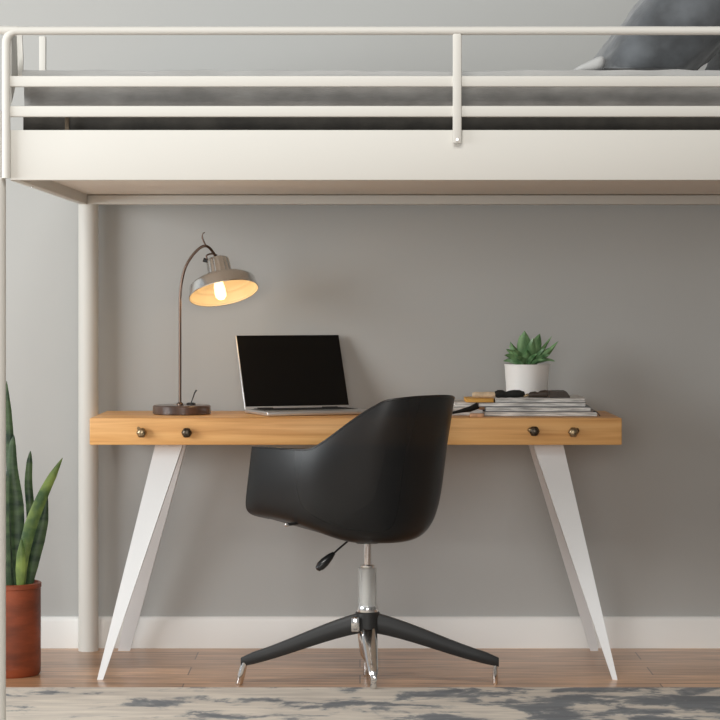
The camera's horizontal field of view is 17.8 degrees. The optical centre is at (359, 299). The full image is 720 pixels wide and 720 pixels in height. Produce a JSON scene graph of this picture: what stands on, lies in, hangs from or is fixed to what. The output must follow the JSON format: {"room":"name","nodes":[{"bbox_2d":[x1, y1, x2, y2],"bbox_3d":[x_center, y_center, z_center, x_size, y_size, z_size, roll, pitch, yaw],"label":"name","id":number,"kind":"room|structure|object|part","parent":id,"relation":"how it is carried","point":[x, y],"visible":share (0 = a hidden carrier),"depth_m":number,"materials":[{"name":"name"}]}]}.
{"room":"bedroom","nodes":[
{"label":"bedroom","id":0,"kind":"room"},
{"bbox_2d":[0,0,719,615],"bbox_3d":[0.000,-0.362,7.250,6.400,2.900,0.100,0,0,0],"label":"wall","id":1,"kind":"structure","parent":0,"point":[419,300],"depth_m":7.20,"materials":[{"name":"grey paint"}]},
{"bbox_2d":[41,616,719,647],"bbox_3d":[0.000,1.039,7.192,6.400,0.098,0.016,0,0,0],"label":"baseboard","id":2,"kind":"structure","parent":1,"relation":"attached to","point":[56,631],"depth_m":7.18,"materials":[{"name":"white paint"}]},
{"bbox_2d":[6,648,719,686],"bbox_3d":[0.000,1.113,5.250,6.400,0.050,4.100,0,0,0],"label":"floor","id":3,"kind":"structure","parent":0,"point":[60,667],"depth_m":6.83,"materials":[{"name":"brown wood"}]},
{"bbox_2d":[6,381,62,678],"bbox_3d":[-1.000,0.662,6.678,0.215,0.851,0.176,0,0,38],"label":"potted snake plant","id":4,"kind":"object","parent":3,"relation":"on","point":[25,542],"visible":0.87,"depth_m":6.67,"materials":[{"name":"green plant"}]},
{"bbox_3d":[-1.015,0.954,6.690,0.176,0.268,0.176,0,0,0],"label":"pot","id":5,"kind":"part","parent":4,"relation":"part of","materials":[{"name":"ceramic"}]},
{"bbox_2d":[90,411,621,679],"bbox_3d":[-0.012,0.716,6.865,1.551,0.744,0.550,0,0,0],"label":"desk","id":6,"kind":"object","parent":3,"relation":"on","point":[545,436],"visible":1,"depth_m":6.70,"materials":[{"name":"brown wood"}]},
{"bbox_3d":[-0.638,0.755,6.702,0.319,0.666,0.055,0,0,-38],"label":"leg","id":7,"kind":"part","parent":6,"relation":"part of","materials":[{"name":"white metal"}]},
{"bbox_3d":[-0.635,0.386,6.688,0.031,0.029,0.024,0,0,0],"label":"knob","id":8,"kind":"part","parent":6,"relation":"part of","materials":[{"name":"gold metal"}]},
{"bbox_3d":[-0.640,0.755,7.084,0.242,0.666,0.062,0,0,18],"label":"leg","id":9,"kind":"part","parent":6,"relation":"part of","materials":[{"name":"white metal"}]},
{"bbox_3d":[-0.504,0.386,6.688,0.031,0.029,0.024,0,0,0],"label":"knob","id":10,"kind":"part","parent":6,"relation":"part of","materials":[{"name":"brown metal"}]},
{"bbox_2d":[153,232,258,414],"bbox_3d":[-0.465,0.069,6.932,0.319,0.549,0.206,0,0,0],"label":"desk lamp","id":11,"kind":"object","parent":6,"relation":"on","point":[222,285],"visible":1,"depth_m":6.93,"materials":[{"name":"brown metal"}]},
{"bbox_2d":[186,390,196,404],"bbox_3d":[-0.511,0.293,6.960,0.029,0.046,0.028,0,0,-42],"label":"toggle switch","id":12,"kind":"object","parent":11,"relation":"attached to","point":[189,403],"depth_m":6.96,"materials":[{"name":"black metal"}]},
{"bbox_3d":[-0.484,0.076,6.936,0.123,0.486,0.033,0,0,-18],"label":"arm","id":13,"kind":"part","parent":11,"relation":"part of","materials":[{"name":"brown metal"}]},
{"bbox_3d":[-0.422,-0.036,6.935,0.040,0.072,0.046,0,0,0],"label":"bulb","id":14,"kind":"part","parent":11,"relation":"part of","materials":[{"name":"beige glass"}]},
{"bbox_3d":[-0.411,-0.037,6.932,0.210,0.114,0.206,0,0,0],"label":"lamp shade","id":15,"kind":"part","parent":11,"relation":"part of","materials":[{"name":"silver metal"}]},
{"bbox_2d":[235,335,366,415],"bbox_3d":[-0.170,0.225,6.975,0.339,0.233,0.310,0,0,-21],"label":"laptop","id":16,"kind":"object","parent":6,"relation":"on","point":[281,375],"visible":0.98,"depth_m":7.06,"materials":[{"name":"silver metal"}]},
{"bbox_2d":[452,406,482,414],"bbox_3d":[0.319,0.333,6.950,0.093,0.022,0.200,0,0,0],"label":"paper pad","id":17,"kind":"object","parent":6,"relation":"on","point":[454,408],"visible":0.35,"depth_m":6.85,"materials":[{"name":"white paper"}]},
{"bbox_2d":[454,400,475,407],"bbox_3d":[0.315,0.314,6.965,0.065,0.016,0.190,0,0,0],"label":"paper pad","id":18,"kind":"object","parent":17,"relation":"on","point":[457,403],"visible":0.58,"depth_m":6.87,"materials":[{"name":"white paper"}]},
{"bbox_2d":[452,403,484,413],"bbox_3d":[0.322,0.321,6.802,0.122,0.032,0.023,0,0,-33],"label":"brush","id":19,"kind":"object","parent":6,"relation":"on","point":[473,407],"visible":0.94,"depth_m":6.79,"materials":[{"name":"black plastic"}]},
{"bbox_2d":[470,413,483,416],"bbox_3d":[0.344,0.339,6.770,0.041,0.010,0.030,0,0,0],"label":"eraser","id":20,"kind":"object","parent":6,"relation":"on","point":[471,414],"visible":1,"depth_m":6.76,"materials":[{"name":"brown rubber"}]},
{"bbox_3d":[0.507,0.382,6.688,0.031,0.029,0.024,0,0,0],"label":"knob","id":21,"kind":"part","parent":6,"relation":"part of","materials":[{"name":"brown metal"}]},
{"bbox_2d":[483,408,596,415],"bbox_3d":[0.534,0.337,6.925,0.337,0.014,0.270,0,0,0],"label":"magazine","id":22,"kind":"object","parent":6,"relation":"on","point":[591,413],"visible":0.47,"depth_m":6.79,"materials":[{"name":"paper"}]},
{"bbox_2d":[484,404,590,411],"bbox_3d":[0.529,0.323,6.935,0.317,0.014,0.274,0,0,0],"label":"magazine","id":23,"kind":"object","parent":22,"relation":"on","point":[587,408],"visible":0.53,"depth_m":6.80,"materials":[{"name":"grey paper"}]},
{"bbox_2d":[476,401,585,406],"bbox_3d":[0.509,0.310,6.940,0.323,0.012,0.263,0,0,0],"label":"magazine","id":24,"kind":"object","parent":23,"relation":"on","point":[480,404],"visible":0.58,"depth_m":6.81,"materials":[{"name":"paper"}]},
{"bbox_2d":[464,397,493,401],"bbox_3d":[0.356,0.298,6.900,0.083,0.010,0.160,0,0,0],"label":"notebook","id":25,"kind":"object","parent":24,"relation":"on","point":[466,399],"visible":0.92,"depth_m":6.82,"materials":[{"name":"yellow paper"}]},
{"bbox_2d":[493,395,585,401],"bbox_3d":[0.536,0.298,6.950,0.269,0.012,0.262,0,0,0],"label":"magazine","id":26,"kind":"object","parent":24,"relation":"on","point":[573,398],"visible":0.73,"depth_m":6.82,"materials":[{"name":"white paper"}]},
{"bbox_2d":[472,390,524,397],"bbox_3d":[0.415,0.280,6.865,0.158,0.024,0.024,0,0,0],"label":"wooden brush","id":27,"kind":"object","parent":26,"relation":"on","point":[499,393],"visible":1,"depth_m":6.86,"materials":[{"name":"beige wood"}]},
{"bbox_3d":[0.369,0.283,6.865,0.068,0.018,0.019,0,0,0],"label":"handle","id":28,"kind":"part","parent":27,"relation":"part of","materials":[{"name":"beige wood"}]},
{"bbox_2d":[504,364,549,393],"bbox_3d":[0.507,0.243,6.985,0.138,0.097,0.138,0,0,0],"label":"pot","id":29,"kind":"object","parent":26,"relation":"on","point":[528,378],"depth_m":6.93,"materials":[{"name":"white ceramic"}]},
{"bbox_2d":[504,331,557,393],"bbox_3d":[0.509,0.192,6.984,0.142,0.199,0.138,0,0,44],"label":"potted succulent","id":30,"kind":"object","parent":26,"relation":"on","point":[525,373],"visible":0.93,"depth_m":6.95,"materials":[{"name":"green plant"}]},
{"bbox_2d":[524,390,547,397],"bbox_3d":[0.524,0.280,6.865,0.073,0.022,0.023,0,0,0],"label":"leather strap","id":31,"kind":"object","parent":26,"relation":"on","point":[543,393],"visible":1,"depth_m":6.86,"materials":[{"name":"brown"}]},
{"bbox_2d":[548,390,569,397],"bbox_3d":[0.595,0.282,6.895,0.062,0.020,0.090,0,0,0],"label":"case","id":32,"kind":"object","parent":26,"relation":"on","point":[551,393],"visible":0.85,"depth_m":6.85,"materials":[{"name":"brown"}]},
{"bbox_3d":[0.627,0.755,7.082,0.246,0.666,0.061,0,0,-16],"label":"leg","id":33,"kind":"part","parent":6,"relation":"part of","materials":[{"name":"white metal"}]},
{"bbox_3d":[0.621,0.385,6.688,0.031,0.029,0.024,0,0,0],"label":"knob","id":34,"kind":"part","parent":6,"relation":"part of","materials":[{"name":"gold metal"}]},
{"bbox_3d":[0.627,0.755,6.704,0.316,0.666,0.059,0,0,38],"label":"leg","id":35,"kind":"part","parent":6,"relation":"part of","materials":[{"name":"white metal"}]},
{"bbox_2d":[0,26,719,719],"bbox_3d":[0.156,0.184,6.417,2.378,1.808,1.508,0,0,0],"label":"bed","id":36,"kind":"object","parent":3,"relation":"on","point":[90,169],"visible":0.98,"depth_m":5.68,"materials":[{"name":"white metal"}]},
{"bbox_3d":[-0.896,0.388,5.692,0.039,1.380,0.039,0,0,0],"label":"post","id":37,"kind":"part","parent":36,"relation":"part of","materials":[{"name":"white metal"}]},
{"bbox_3d":[-0.938,-0.666,5.676,0.190,0.022,0.021,0,0,1],"label":"rail","id":38,"kind":"part","parent":36,"relation":"part of","materials":[{"name":"white metal"}]},
{"bbox_3d":[-0.866,-0.574,5.746,0.006,0.179,0.108,0,0,0],"label":"guard plate","id":39,"kind":"part","parent":36,"relation":"part of","materials":[{"name":"white metal"}]},
{"bbox_3d":[-0.861,-0.617,5.806,0.023,0.102,0.012,0,0,0],"label":"guard plate","id":40,"kind":"part","parent":36,"relation":"part of","materials":[{"name":"white metal"}]},
{"bbox_3d":[-0.856,-0.343,6.436,0.024,0.094,1.468,0,0,0],"label":"panel","id":41,"kind":"part","parent":36,"relation":"part of","materials":[{"name":"white metal"}]},
{"bbox_3d":[-0.843,0.395,7.140,0.062,1.385,0.062,0,0,0],"label":"post","id":42,"kind":"part","parent":36,"relation":"part of","materials":[{"name":"white metal"}]},
{"bbox_3d":[0.213,-0.488,5.674,2.194,0.375,0.021,0,0,0],"label":"guard rail","id":43,"kind":"part","parent":36,"relation":"part of","materials":[{"name":"white metal"}]},
{"bbox_3d":[0.218,-0.358,5.691,2.164,0.124,0.022,0,0,0],"label":"panel","id":44,"kind":"part","parent":36,"relation":"part of","materials":[{"name":"white metal"}]},
{"bbox_3d":[0.214,-0.466,5.680,2.171,0.027,0.016,0,0,0],"label":"guard rail","id":45,"kind":"part","parent":36,"relation":"part of","materials":[{"name":"white metal"}]},
{"bbox_3d":[0.214,-0.540,5.680,2.171,0.027,0.016,0,0,0],"label":"guard rail","id":46,"kind":"part","parent":36,"relation":"part of","materials":[{"name":"white metal"}]},
{"bbox_2d":[23,87,719,129],"bbox_3d":[0.214,-0.448,6.397,2.112,0.212,1.350,0,0,0],"label":"mattress","id":47,"kind":"object","parent":36,"relation":"on","point":[33,96],"visible":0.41,"depth_m":5.73,"materials":[{"name":"fabric"}]},
{"bbox_2d":[22,69,719,75],"bbox_3d":[0.201,-0.569,6.392,2.097,0.028,1.280,0,0,0],"label":"sheet","id":48,"kind":"object","parent":47,"relation":"on","point":[671,72],"visible":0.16,"depth_m":5.75,"materials":[{"name":"grey fabric"}]},
{"bbox_2d":[574,56,604,69],"bbox_3d":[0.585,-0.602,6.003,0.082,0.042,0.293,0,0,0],"label":"pillow","id":49,"kind":"object","parent":48,"relation":"on","point":[596,63],"visible":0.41,"depth_m":5.86,"materials":[{"name":"white fabric"}]},
{"bbox_2d":[594,0,719,69],"bbox_3d":[0.807,-0.757,6.050,0.438,0.344,0.500,0,0,0],"label":"pillow","id":50,"kind":"object","parent":48,"relation":"on","point":[620,52],"visible":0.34,"depth_m":5.83,"materials":[{"name":"grey fabric"}]},
{"bbox_2d":[705,50,719,69],"bbox_3d":[1.165,-0.676,6.200,0.416,0.176,0.520,0,0,0],"label":"pillow","id":51,"kind":"object","parent":48,"relation":"on","point":[714,63],"visible":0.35,"depth_m":6.32,"materials":[{"name":"grey fabric"}]},
{"bbox_3d":[0.216,-0.310,7.140,2.120,0.028,0.060,0,0,0],"label":"rail","id":52,"kind":"part","parent":36,"relation":"part of","materials":[{"name":"white metal"}]},
{"bbox_2d":[6,687,719,719],"bbox_3d":[0.000,1.083,5.503,4.000,0.010,1.805,0,0,0],"label":"area rug","id":53,"kind":"object","parent":3,"relation":"on","point":[22,703],"visible":1,"depth_m":6.16,"materials":[{"name":"beige carpet"}]},
{"bbox_2d":[235,395,498,688],"bbox_3d":[0.018,0.673,6.496,0.547,0.827,0.534,0,0,44],"label":"desk chair","id":54,"kind":"object","parent":3,"relation":"on","point":[378,478],"visible":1,"depth_m":6.33,"materials":[{"name":"black plastic"}]},
{"bbox_3d":[-0.167,0.959,6.500,0.340,0.152,0.040,0,0,0],"label":"leg","id":55,"kind":"part","parent":54,"relation":"part of","materials":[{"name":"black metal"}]},
{"bbox_3d":[-0.041,0.690,6.451,0.095,0.042,0.009,0,0,-40],"label":"height lever","id":56,"kind":"part","parent":54,"relation":"part of","materials":[{"name":"black metal"}]},
{"bbox_3d":[0.030,0.470,6.470,0.529,0.413,0.490,0,0,-43],"label":"shell seat","id":57,"kind":"part","parent":54,"relation":"part of","materials":[{"name":"black plastic"}]},
{"bbox_3d":[0.025,0.985,6.425,0.052,0.145,0.120,0,0,0],"label":"leg","id":58,"kind":"part","parent":54,"relation":"part of","materials":[{"name":"silver metal"}]},
{"bbox_3d":[0.216,0.959,6.500,0.353,0.152,0.040,0,0,0],"label":"leg","id":59,"kind":"part","parent":54,"relation":"part of","materials":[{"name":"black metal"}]}
]}

